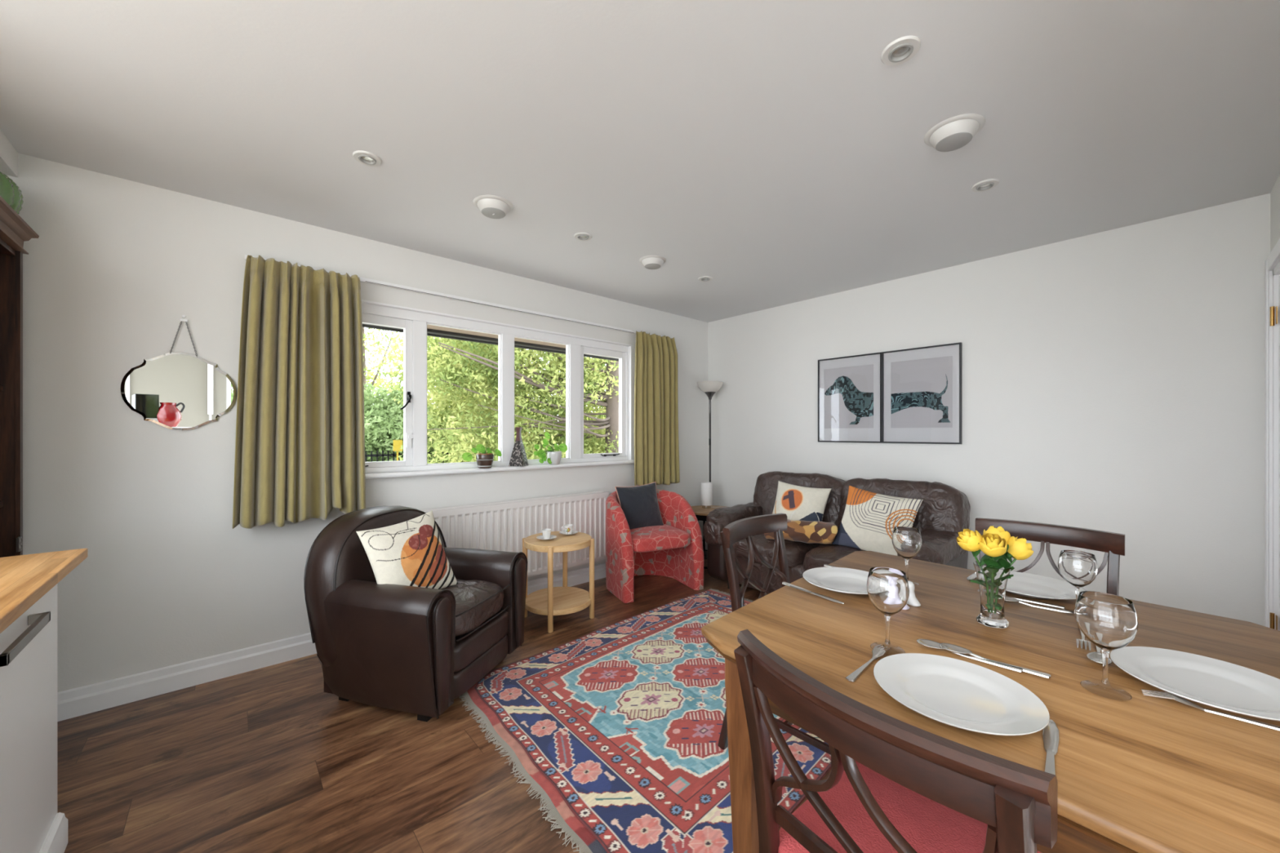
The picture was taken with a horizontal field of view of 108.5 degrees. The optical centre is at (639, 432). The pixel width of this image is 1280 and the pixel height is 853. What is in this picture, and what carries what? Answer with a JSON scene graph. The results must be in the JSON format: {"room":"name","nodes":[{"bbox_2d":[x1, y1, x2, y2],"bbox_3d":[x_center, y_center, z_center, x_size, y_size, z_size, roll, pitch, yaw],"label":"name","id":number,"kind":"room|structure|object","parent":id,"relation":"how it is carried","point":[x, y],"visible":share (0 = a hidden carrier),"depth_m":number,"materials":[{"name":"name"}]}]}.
{"room":"living dining room","nodes":[
{"label":"living dining room","id":0,"kind":"room"},
{"bbox_2d":[7,152,707,692],"bbox_3d":[-1.103,0.037,3.334,4.994,2.400,0.236,0,0,-42],"label":"wall","id":1,"kind":"structure","parent":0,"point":[113,270],"depth_m":2.22,"materials":[{"name":"paint"}]},
{"bbox_2d":[120,315,236,430],"bbox_3d":[-2.218,-0.291,2.230,0.398,0.562,0.016,0,0,-42],"label":"wall mirror","id":2,"kind":"object","parent":1,"relation":"attached to","point":[173,390],"visible":1,"depth_m":2.22,"materials":[{"name":"silver metal"}]},
{"bbox_2d":[120,351,236,430],"bbox_3d":[-2.216,-0.200,2.228,0.398,0.380,0.004,0,0,-42],"label":"mirror glass","id":3,"kind":"object","parent":2,"relation":"attached to","point":[173,390],"depth_m":2.22,"materials":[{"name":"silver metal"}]},
{"bbox_2d":[232,254,365,528],"bbox_3d":[-1.793,-0.214,2.456,0.572,1.397,0.169,0,0,-42],"label":"curtain","id":4,"kind":"object","parent":1,"relation":"hanging from","point":[300,442],"visible":1,"depth_m":2.43,"materials":[{"name":"green fabric"}]},
{"bbox_2d":[57,542,707,721],"bbox_3d":[-1.093,1.178,3.232,4.874,0.118,0.022,0,0,-42],"label":"baseboard","id":5,"kind":"structure","parent":1,"relation":"attached to","point":[82,700],"depth_m":2.25,"materials":[{"name":"white paint"}]},
{"bbox_2d":[360,299,634,479],"bbox_3d":[-0.995,-0.259,3.368,2.460,1.068,0.159,0,0,-42],"label":"window","id":6,"kind":"structure","parent":1,"relation":"attached to","point":[438,387],"depth_m":3.29,"materials":[{"name":"clear glass"}]},
{"bbox_2d":[462,444,502,468],"bbox_3d":[-1.098,0.164,3.209,0.286,0.166,0.120,0,0,-42],"label":"potted plant","id":7,"kind":"object","parent":6,"relation":"on","point":[484,460],"visible":1,"depth_m":3.18,"materials":[{"name":"green plant"}]},
{"bbox_2d":[508,426,528,466],"bbox_3d":[-0.900,0.103,3.419,0.109,0.287,0.109,0,0,10],"label":"vase","id":8,"kind":"object","parent":6,"relation":"on","point":[518,456],"visible":1,"depth_m":3.39,"materials":[{"name":"grey ceramic"}]},
{"bbox_2d":[533,431,567,464],"bbox_3d":[-0.693,0.121,3.577,0.284,0.252,0.115,0,0,-42],"label":"potted plant","id":9,"kind":"object","parent":6,"relation":"on","point":[553,457],"visible":1,"depth_m":3.55,"materials":[{"name":"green plant"}]},
{"bbox_2d":[420,490,608,577],"bbox_3d":[-0.891,0.866,3.369,1.688,0.743,0.086,0,0,-42],"label":"radiator","id":10,"kind":"object","parent":1,"relation":"attached to","point":[502,526],"visible":0.52,"depth_m":3.39,"materials":[{"name":"white metal"}]},
{"bbox_2d":[633,330,679,485],"bbox_3d":[0.152,-0.214,4.209,0.525,1.397,0.144,0,0,-42],"label":"curtain","id":11,"kind":"object","parent":1,"relation":"hanging from","point":[655,423],"visible":1,"depth_m":4.15,"materials":[{"name":"green fabric"}]},
{"bbox_2d":[57,551,1042,852],"bbox_3d":[0.224,1.267,1.922,4.894,0.060,3.770,0,0,-42],"label":"floor","id":12,"kind":"structure","parent":0,"point":[263,760],"depth_m":1.68,"materials":[{"name":"laminate"}]},
{"bbox_2d":[0,584,67,852],"bbox_3d":[-0.988,0.832,0.123,0.610,0.810,2.900,0,0,-42],"label":"base unit","id":13,"kind":"object","parent":12,"relation":"on","point":[30,822],"visible":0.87,"depth_m":1.19,"materials":[{"name":"white paint"}]},
{"bbox_2d":[0,548,87,633],"bbox_3d":[-1.074,0.410,0.167,0.660,0.032,3.180,0,0,-42],"label":"countertop","id":14,"kind":"structure","parent":13,"relation":"on","point":[24,580],"depth_m":1.27,"materials":[{"name":"brown wood"}]},
{"bbox_2d":[303,506,527,721],"bbox_3d":[-1.093,0.815,2.323,0.749,0.844,0.813,0,0,15],"label":"armchair","id":15,"kind":"object","parent":12,"relation":"on","point":[402,648],"visible":0.98,"depth_m":2.01,"materials":[{"name":"brown leather"}]},
{"bbox_2d":[355,510,457,589],"bbox_3d":[-1.083,0.602,2.180,0.180,0.401,0.430,0,0,26],"label":"cushion","id":16,"kind":"object","parent":15,"relation":"on","point":[410,553],"visible":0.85,"depth_m":2.13,"materials":[{"name":"fabric"}]},
{"bbox_2d":[441,578,503,636],"bbox_3d":[-0.968,0.852,2.289,0.476,0.175,0.461,0,0,15],"label":"seat cushion","id":17,"kind":"object","parent":15,"relation":"on","point":[478,606],"depth_m":2.22,"materials":[{"name":"brown leather"}]},
{"bbox_2d":[522,531,594,632],"bbox_3d":[-0.547,0.972,3.084,0.444,0.530,0.444,0,0,-42],"label":"side table","id":18,"kind":"object","parent":12,"relation":"on","point":[552,601],"visible":0.88,"depth_m":3.01,"materials":[{"name":"brown wood"}]},
{"bbox_2d":[536,534,556,540],"bbox_3d":[-0.616,0.696,3.036,0.129,0.016,0.129,0,0,-42],"label":"saucer","id":19,"kind":"object","parent":18,"relation":"on","point":[540,537],"visible":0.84,"depth_m":3.04,"materials":[{"name":"white ceramic"}]},
{"bbox_2d":[542,528,551,539],"bbox_3d":[-0.620,0.670,3.038,0.072,0.059,0.063,0,0,31],"label":"coffee cup","id":20,"kind":"object","parent":19,"relation":"on","point":[546,533],"visible":0.95,"depth_m":3.02,"materials":[{"name":"white ceramic"}]},
{"bbox_2d":[524,586,591,615],"bbox_3d":[-0.547,1.122,3.084,0.444,0.034,0.444,0,0,-42],"label":"shelf","id":21,"kind":"object","parent":18,"relation":"attached to","point":[566,600],"depth_m":3.02,"materials":[{"name":"brown wood"}]},
{"bbox_2d":[559,530,577,534],"bbox_3d":[-0.494,0.696,3.185,0.129,0.016,0.129,0,0,-42],"label":"saucer","id":22,"kind":"object","parent":18,"relation":"on","point":[562,531],"visible":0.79,"depth_m":3.19,"materials":[{"name":"white ceramic"}]},
{"bbox_2d":[560,524,573,533],"bbox_3d":[-0.497,0.670,3.181,0.063,0.059,0.072,0,0,39],"label":"coffee cup","id":23,"kind":"object","parent":22,"relation":"on","point":[568,527],"visible":0.89,"depth_m":3.17,"materials":[{"name":"white ceramic"}]},
{"bbox_2d":[458,587,831,852],"bbox_3d":[0.299,1.232,2.360,2.246,0.010,1.598,0,0,-42],"label":"rug","id":24,"kind":"object","parent":12,"relation":"on","point":[618,725],"visible":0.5,"depth_m":1.89,"materials":[{"name":"fabric"}]},
{"bbox_2d":[717,513,832,768],"bbox_3d":[0.619,0.798,1.788,0.468,0.867,0.504,0,0,-45],"label":"dining chair","id":25,"kind":"object","parent":24,"relation":"on","point":[737,531],"visible":0.26,"depth_m":1.87,"materials":[{"name":"brown wood"}]},
{"bbox_2d":[605,488,703,603],"bbox_3d":[0.058,0.857,3.756,0.702,0.752,0.632,0,0,-26],"label":"tub chair","id":26,"kind":"object","parent":12,"relation":"on","point":[674,549],"visible":0.91,"depth_m":3.61,"materials":[{"name":"red fabric"}]},
{"bbox_2d":[614,481,663,529],"bbox_3d":[0.004,0.615,3.789,0.407,0.394,0.157,0,0,-31],"label":"cushion","id":27,"kind":"object","parent":26,"relation":"on","point":[639,504],"visible":0.91,"depth_m":3.74,"materials":[{"name":"blue fabric"}]},
{"bbox_2d":[691,505,725,568],"bbox_3d":[0.672,0.981,4.353,0.500,0.507,0.500,0,0,-42],"label":"table","id":28,"kind":"object","parent":12,"relation":"on","point":[701,513],"visible":0.16,"depth_m":4.29,"materials":[{"name":"brown wood"}]},
{"bbox_2d":[700,481,727,508],"bbox_3d":[0.721,0.604,4.436,0.270,0.245,0.111,0,0,3],"label":"table lamp","id":29,"kind":"object","parent":28,"relation":"on","point":[706,487],"visible":0.97,"depth_m":4.39,"materials":[{"name":"white fabric"}]},
{"bbox_2d":[697,381,723,559],"bbox_3d":[0.700,0.368,4.599,0.263,1.737,0.263,0,0,-42],"label":"floor lamp","id":30,"kind":"object","parent":12,"relation":"on","point":[709,388],"visible":0.71,"depth_m":4.55,"materials":[{"name":"grey metal"}]},
{"bbox_2d":[702,471,970,593],"bbox_3d":[1.375,0.782,3.411,0.926,0.911,1.686,0,0,-42],"label":"leather sofa","id":31,"kind":"object","parent":12,"relation":"on","point":[944,511],"visible":0.45,"depth_m":3.28,"materials":[{"name":"brown leather"}]},
{"bbox_2d":[733,533,822,568],"bbox_3d":[1.085,0.873,3.589,0.691,0.197,0.650,0,0,-42],"label":"seat cushion","id":32,"kind":"object","parent":31,"relation":"on","point":[796,551],"depth_m":3.32,"materials":[{"name":"brown leather"}]},
{"bbox_2d":[753,471,845,536],"bbox_3d":[1.322,0.589,3.829,0.327,0.524,0.824,0,0,-42],"label":"cushion","id":33,"kind":"object","parent":31,"relation":"on","point":[766,483],"depth_m":3.72,"materials":[{"name":"brown leather"}]},
{"bbox_2d":[764,519,837,544],"bbox_3d":[1.151,0.707,3.323,0.511,0.154,0.188,0,0,25],"label":"cushion","id":34,"kind":"object","parent":31,"relation":"on","point":[805,531],"visible":0.74,"depth_m":3.23,"materials":[{"name":"fabric"}]},
{"bbox_2d":[772,480,831,544],"bbox_3d":[1.220,0.605,3.562,0.454,0.424,0.195,0,0,43],"label":"cushion","id":35,"kind":"object","parent":31,"relation":"on","point":[797,502],"visible":0.63,"depth_m":3.51,"materials":[{"name":"fabric"}]},
{"bbox_2d":[803,542,864,571],"bbox_3d":[1.520,0.873,3.105,0.698,0.204,0.643,0,0,-42],"label":"seat cushion","id":36,"kind":"object","parent":31,"relation":"on","point":[819,555],"depth_m":3.05,"materials":[{"name":"brown leather"}]},
{"bbox_2d":[831,485,923,555],"bbox_3d":[1.572,0.602,3.072,0.517,0.451,0.212,0,0,45],"label":"cushion","id":37,"kind":"object","parent":31,"relation":"on","point":[869,519],"visible":0.82,"depth_m":3.03,"materials":[{"name":"fabric"}]},
{"bbox_2d":[837,478,970,554],"bbox_3d":[1.831,0.591,3.253,0.330,0.524,0.813,0,0,-42],"label":"cushion","id":38,"kind":"object","parent":31,"relation":"on","point":[944,508],"depth_m":3.04,"materials":[{"name":"brown leather"}]},
{"bbox_2d":[733,629,1057,852],"bbox_3d":[0.475,0.807,0.788,0.504,0.867,0.468,0,0,-34],"label":"dining chair","id":39,"kind":"object","parent":12,"relation":"on","point":[892,785],"visible":1,"depth_m":0.69,"materials":[{"name":"brown wood"}]},
{"bbox_2d":[701,551,1279,852],"bbox_3d":[0.842,0.857,1.107,1.139,0.760,1.088,0,0,-42],"label":"dining table","id":40,"kind":"object","parent":12,"relation":"on","point":[1141,774],"visible":0.46,"depth_m":0.86,"materials":[{"name":"brown wood"}]},
{"bbox_2d":[782,582,844,604],"bbox_3d":[0.508,0.474,1.365,0.019,0.004,0.211,0,0,-33],"label":"knife","id":41,"kind":"object","parent":40,"relation":"on","point":[783,583],"visible":1,"depth_m":1.36,"materials":[{"name":"silver metal"}]},
{"bbox_2d":[802,567,868,594],"bbox_3d":[0.641,0.466,1.430,0.256,0.022,0.256,0,0,-42],"label":"dinner plate","id":42,"kind":"object","parent":40,"relation":"on","point":[839,580],"visible":0.75,"depth_m":1.47,"materials":[{"name":"white ceramic"}]},
{"bbox_2d":[823,564,869,572],"bbox_3d":[0.721,0.469,1.573,0.024,0.012,0.192,0,0,-40],"label":"fork","id":43,"kind":"object","parent":40,"relation":"on","point":[824,565],"visible":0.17,"depth_m":1.63,"materials":[{"name":"silver metal"}]},
{"bbox_2d":[845,644,890,681],"bbox_3d":[0.470,0.469,0.946,0.192,0.012,0.024,0,0,-43],"label":"fork","id":44,"kind":"object","parent":40,"relation":"on","point":[877,651],"visible":1,"depth_m":0.95,"materials":[{"name":"silver metal"}]},
{"bbox_2d":[866,566,909,656],"bbox_3d":[0.543,0.391,1.010,0.083,0.173,0.083,0,0,-42],"label":"wine glass","id":45,"kind":"object","parent":40,"relation":"on","point":[887,588],"visible":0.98,"depth_m":0.99,"materials":[{"name":"clear glass"}]},
{"bbox_2d":[866,566,909,615],"bbox_3d":[0.543,0.352,1.010,0.083,0.095,0.083,0,0,-42],"label":"bowl","id":46,"kind":"object","parent":45,"relation":"on","point":[887,588],"depth_m":0.98,"materials":[{"name":"clear glass"}]},
{"bbox_2d":[902,604,909,609],"bbox_3d":[0.699,0.447,1.270,0.067,0.060,0.062,0,0,8],"label":"shaker","id":47,"kind":"object","parent":40,"relation":"on","point":[906,606],"visible":0.03,"depth_m":1.24,"materials":[{"name":"white ceramic"}]},
{"bbox_2d":[891,526,921,586],"bbox_3d":[0.844,0.391,1.457,0.083,0.173,0.083,0,0,-42],"label":"wine glass","id":48,"kind":"object","parent":40,"relation":"on","point":[906,541],"visible":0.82,"depth_m":1.43,"materials":[{"name":"clear glass"}]},
{"bbox_2d":[891,526,921,559],"bbox_3d":[0.844,0.352,1.457,0.083,0.095,0.083,0,0,-42],"label":"bowl","id":49,"kind":"object","parent":48,"relation":"on","point":[906,541],"depth_m":1.43,"materials":[{"name":"clear glass"}]},
{"bbox_2d":[906,580,920,606],"bbox_3d":[0.760,0.447,1.298,0.062,0.060,0.067,0,0,-42],"label":"shaker","id":50,"kind":"object","parent":40,"relation":"on","point":[913,601],"visible":0.59,"depth_m":1.28,"materials":[{"name":"white ceramic"}]},
{"bbox_2d":[873,653,1049,736],"bbox_3d":[0.560,0.466,0.822,0.256,0.022,0.256,0,0,-42],"label":"dinner plate","id":51,"kind":"object","parent":40,"relation":"on","point":[953,692],"visible":1,"depth_m":0.82,"materials":[{"name":"white ceramic"}]},
{"bbox_2d":[916,639,1022,672],"bbox_3d":[0.692,0.471,0.976,0.184,0.009,0.037,0,0,40],"label":"spoon","id":52,"kind":"object","parent":40,"relation":"on","point":[928,643],"visible":1,"depth_m":0.98,"materials":[{"name":"silver metal"}]},
{"bbox_2d":[916,639,948,649],"bbox_3d":[0.645,0.470,1.016,0.060,0.009,0.037,0,0,40],"label":"bowl","id":53,"kind":"object","parent":52,"relation":"on","point":[928,643],"depth_m":1.02,"materials":[{"name":"silver metal"}]},
{"bbox_2d":[966,573,976,580],"bbox_3d":[1.135,0.474,1.551,0.211,0.004,0.019,0,0,-42],"label":"knife","id":54,"kind":"object","parent":40,"relation":"on","point":[972,576],"visible":0.49,"depth_m":1.51,"materials":[{"name":"silver metal"}]},
{"bbox_2d":[973,560,1011,628],"bbox_3d":[0.880,0.404,1.150,0.079,0.146,0.075,0,0,-42],"label":"flower vase","id":55,"kind":"object","parent":40,"relation":"on","point":[993,581],"visible":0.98,"depth_m":1.13,"materials":[{"name":"clear glass"}]},
{"bbox_2d":[956,528,992,609],"bbox_3d":[0.848,0.349,1.157,0.087,0.208,0.057,0,0,23],"label":"rose","id":56,"kind":"object","parent":55,"relation":"in","point":[968,540],"visible":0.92,"depth_m":1.15,"materials":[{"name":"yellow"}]},
{"bbox_2d":[976,525,1010,581],"bbox_3d":[0.898,0.345,1.165,0.076,0.216,0.066,0,0,-42],"label":"rose","id":57,"kind":"object","parent":55,"relation":"in","point":[999,531],"visible":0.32,"depth_m":1.15,"materials":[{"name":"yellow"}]},
{"bbox_2d":[978,533,1010,578],"bbox_3d":[0.877,0.350,1.134,0.090,0.206,0.056,0,0,-30],"label":"rose","id":58,"kind":"object","parent":55,"relation":"in","point":[993,545],"visible":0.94,"depth_m":1.12,"materials":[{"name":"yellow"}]},
{"bbox_2d":[995,536,1033,610],"bbox_3d":[0.914,0.355,1.141,0.099,0.196,0.057,0,0,12],"label":"rose","id":59,"kind":"object","parent":55,"relation":"in","point":[1019,549],"visible":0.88,"depth_m":1.12,"materials":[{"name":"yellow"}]},
{"bbox_2d":[938,643,1050,678],"bbox_3d":[0.728,0.471,0.954,0.184,0.009,0.037,0,0,41],"label":"spoon","id":60,"kind":"object","parent":40,"relation":"on","point":[957,649],"visible":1,"depth_m":0.97,"materials":[{"name":"silver metal"}]},
{"bbox_2d":[938,643,972,653],"bbox_3d":[0.682,0.470,0.995,0.060,0.009,0.037,0,0,41],"label":"bowl","id":61,"kind":"object","parent":60,"relation":"on","point":[957,649],"depth_m":1.00,"materials":[{"name":"silver metal"}]},
{"bbox_2d":[977,589,1065,608],"bbox_3d":[1.078,0.469,1.308,0.192,0.012,0.024,0,0,40],"label":"fork","id":62,"kind":"object","parent":40,"relation":"on","point":[978,590],"visible":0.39,"depth_m":1.28,"materials":[{"name":"silver metal"}]},
{"bbox_2d":[976,571,1085,599],"bbox_3d":[1.173,0.466,1.389,0.256,0.022,0.256,0,0,-42],"label":"dinner plate","id":63,"kind":"object","parent":40,"relation":"on","point":[1025,584],"visible":0.7,"depth_m":1.39,"materials":[{"name":"white ceramic"}]},
{"bbox_2d":[1004,596,1071,613],"bbox_3d":[1.080,0.471,1.255,0.184,0.009,0.037,0,0,38],"label":"spoon","id":64,"kind":"object","parent":40,"relation":"on","point":[1008,599],"visible":0.65,"depth_m":1.26,"materials":[{"name":"silver metal"}]},
{"bbox_2d":[1004,596,1021,602],"bbox_3d":[1.031,0.470,1.293,0.060,0.009,0.037,0,0,38],"label":"bowl","id":65,"kind":"object","parent":64,"relation":"on","point":[1008,599],"depth_m":1.29,"materials":[{"name":"silver metal"}]},
{"bbox_2d":[1042,719,1058,775],"bbox_3d":[0.607,0.474,0.680,0.019,0.004,0.211,0,0,42],"label":"knife","id":66,"kind":"object","parent":40,"relation":"on","point":[1051,732],"visible":0.68,"depth_m":0.70,"materials":[{"name":"silver metal"}]},
{"bbox_2d":[1057,550,1097,617],"bbox_3d":[1.149,0.397,1.210,0.077,0.160,0.077,0,0,-42],"label":"wine glass","id":67,"kind":"object","parent":40,"relation":"on","point":[1079,569],"visible":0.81,"depth_m":1.19,"materials":[{"name":"clear glass"}]},
{"bbox_2d":[1057,550,1097,586],"bbox_3d":[1.149,0.361,1.210,0.077,0.089,0.077,0,0,-42],"label":"bowl","id":68,"kind":"object","parent":67,"relation":"on","point":[1078,568],"depth_m":1.19,"materials":[{"name":"clear glass"}]},
{"bbox_2d":[1075,628,1090,651],"bbox_3d":[1.029,0.469,1.069,0.024,0.012,0.192,0,0,43],"label":"fork","id":69,"kind":"object","parent":40,"relation":"on","point":[1082,635],"visible":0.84,"depth_m":1.02,"materials":[{"name":"silver metal"}]},
{"bbox_2d":[1086,644,1111,664],"bbox_3d":[0.996,0.471,0.999,0.037,0.009,0.184,0,0,44],"label":"spoon","id":70,"kind":"object","parent":40,"relation":"on","point":[1096,656],"visible":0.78,"depth_m":0.97,"materials":[{"name":"silver metal"}]},
{"bbox_2d":[1086,652,1111,664],"bbox_3d":[0.952,0.470,0.955,0.037,0.009,0.060,0,0,44],"label":"bowl","id":71,"kind":"object","parent":70,"relation":"on","point":[1096,657],"depth_m":0.96,"materials":[{"name":"silver metal"}]},
{"bbox_2d":[1074,591,1138,701],"bbox_3d":[0.859,0.391,0.850,0.083,0.173,0.083,0,0,-42],"label":"wine glass","id":72,"kind":"object","parent":40,"relation":"on","point":[1109,621],"visible":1,"depth_m":0.83,"materials":[{"name":"clear glass"}]},
{"bbox_2d":[1074,591,1138,650],"bbox_3d":[0.859,0.352,0.850,0.083,0.095,0.083,0,0,-42],"label":"bowl","id":73,"kind":"object","parent":72,"relation":"on","point":[1109,621],"depth_m":0.83,"materials":[{"name":"clear glass"}]},
{"bbox_2d":[1110,646,1279,721],"bbox_3d":[1.052,0.466,0.852,0.256,0.022,0.256,0,0,-42],"label":"dinner plate","id":74,"kind":"object","parent":40,"relation":"on","point":[1207,681],"visible":0.99,"depth_m":0.87,"materials":[{"name":"white ceramic"}]},
{"bbox_2d":[1141,688,1279,730],"bbox_3d":[0.983,0.469,0.772,0.192,0.012,0.024,0,0,40],"label":"fork","id":75,"kind":"object","parent":40,"relation":"on","point":[1146,692],"visible":1,"depth_m":0.79,"materials":[{"name":"silver metal"}]},
{"bbox_2d":[975,517,1124,595],"bbox_3d":[1.488,0.807,1.730,0.504,0.867,0.468,0,0,-42],"label":"dining chair","id":76,"kind":"object","parent":12,"relation":"on","point":[1112,543],"visible":0.16,"depth_m":1.82,"materials":[{"name":"brown wood"}]},
{"bbox_2d":[0,0,1279,322],"bbox_3d":[0.146,-1.213,0.432,6.994,0.100,6.250,0,0,-42],"label":"ceiling","id":77,"kind":"structure","parent":0,"point":[770,151],"depth_m":1.70,"materials":[{"name":"white paint"}]},
{"bbox_2d":[352,150,382,166],"bbox_3d":[-1.155,-1.158,1.950,0.106,0.010,0.106,0,0,-42],"label":"recessed light","id":78,"kind":"object","parent":77,"relation":"in","point":[365,157],"visible":1,"depth_m":1.94,"materials":[{"name":"white plastic"}]},
{"bbox_2d":[473,195,513,218],"bbox_3d":[-0.748,-1.138,2.350,0.196,0.050,0.196,0,0,-42],"label":"smoke detector","id":79,"kind":"object","parent":77,"relation":"attached to","point":[492,206],"visible":1,"depth_m":2.30,"materials":[{"name":"white plastic"}]},
{"bbox_2d":[573,231,591,240],"bbox_3d":[-0.337,-1.158,2.725,0.106,0.010,0.106,0,0,-42],"label":"recessed light","id":80,"kind":"object","parent":77,"relation":"in","point":[581,236],"visible":1,"depth_m":2.72,"materials":[{"name":"white plastic"}]},
{"bbox_2d":[639,255,666,269],"bbox_3d":[0.086,-1.141,3.110,0.182,0.044,0.182,0,0,-42],"label":"smoke detector","id":81,"kind":"object","parent":77,"relation":"attached to","point":[650,262],"visible":1,"depth_m":3.06,"materials":[{"name":"white plastic"}]},
{"bbox_2d":[697,275,712,281],"bbox_3d":[0.492,-1.158,3.471,0.106,0.010,0.106,0,0,-42],"label":"recessed light","id":82,"kind":"object","parent":77,"relation":"in","point":[704,278],"visible":1,"depth_m":3.46,"materials":[{"name":"white plastic"}]},
{"bbox_2d":[880,35,920,66],"bbox_3d":[0.793,-1.158,1.401,0.106,0.010,0.106,0,0,-42],"label":"recessed light","id":83,"kind":"object","parent":77,"relation":"in","point":[903,49],"visible":1,"depth_m":1.40,"materials":[{"name":"white plastic"}]},
{"bbox_2d":[924,113,985,151],"bbox_3d":[1.210,-1.139,1.776,0.196,0.047,0.196,0,0,-42],"label":"smoke detector","id":84,"kind":"object","parent":77,"relation":"attached to","point":[953,133],"visible":1,"depth_m":1.74,"materials":[{"name":"white plastic"}]},
{"bbox_2d":[971,178,999,191],"bbox_3d":[1.620,-1.158,2.162,0.106,0.010,0.106,0,0,-42],"label":"recessed light","id":85,"kind":"object","parent":77,"relation":"in","point":[984,185],"visible":1,"depth_m":2.15,"materials":[{"name":"white plastic"}]},
{"bbox_2d":[707,193,1270,626],"bbox_3d":[1.978,0.037,3.542,0.120,2.400,3.650,0,0,-42],"label":"wall","id":86,"kind":"structure","parent":0,"point":[1113,380],"depth_m":2.71,"materials":[{"name":"paint"}]},
{"bbox_2d":[817,351,881,443],"bbox_3d":[1.697,-0.270,3.746,0.025,0.700,0.515,0,0,-42],"label":"framed print","id":87,"kind":"object","parent":86,"relation":"attached to","point":[850,387],"visible":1,"depth_m":3.73,"materials":[{"name":"black"}]},
{"bbox_2d":[881,342,961,444],"bbox_3d":[2.041,-0.270,3.360,0.025,0.700,0.515,0,0,-42],"label":"framed print","id":88,"kind":"object","parent":86,"relation":"attached to","point":[922,386],"visible":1,"depth_m":3.34,"materials":[{"name":"black"}]},
{"bbox_2d":[1270,173,1279,252],"bbox_3d":[2.078,0.037,1.271,2.754,2.400,0.129,0,0,-42],"label":"wall","id":89,"kind":"structure","parent":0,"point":[1275,193],"depth_m":2.14,"materials":[{"name":"paint"}]},
{"bbox_2d":[1264,238,1279,631],"bbox_3d":[2.714,0.200,1.867,0.945,2.075,0.171,0,0,-42],"label":"door","id":90,"kind":"structure","parent":89,"relation":"attached to","point":[1272,264],"depth_m":2.16,"materials":[{"name":"white paint"}]},
{"bbox_3d":[-0.828,1.267,-0.559,4.020,0.060,6.070,0,0,-42],"label":"floor","id":91,"kind":"structure","parent":0,"visible":0},
{"bbox_2d":[0,195,39,557],"bbox_3d":[-2.435,0.217,1.482,0.501,2.040,0.623,0,0,-42],"label":"display cabinet","id":92,"kind":"object","parent":91,"relation":"on","point":[14,230],"visible":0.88,"depth_m":1.80,"materials":[{"name":"brown wood"}]},
{"bbox_2d":[0,171,23,214],"bbox_3d":[-2.453,-0.894,1.697,0.214,0.180,0.217,0,0,-42],"label":"vase","id":93,"kind":"object","parent":92,"relation":"on","point":[10,192],"visible":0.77,"depth_m":1.73,"materials":[{"name":"green glass"}]},
{"bbox_3d":[-1.707,0.037,-1.242,2.000,2.400,6.260,0,0,-42],"label":"wall","id":94,"kind":"structure","parent":0,"visible":0},
{"bbox_2d":[0,129,17,177],"bbox_3d":[-2.403,-1.111,1.374,0.445,0.103,1.050,0,0,-42],"label":"trim","id":95,"kind":"structure","parent":94,"relation":"attached to","point":[8,154],"depth_m":1.84,"materials":[{"name":"paint"}]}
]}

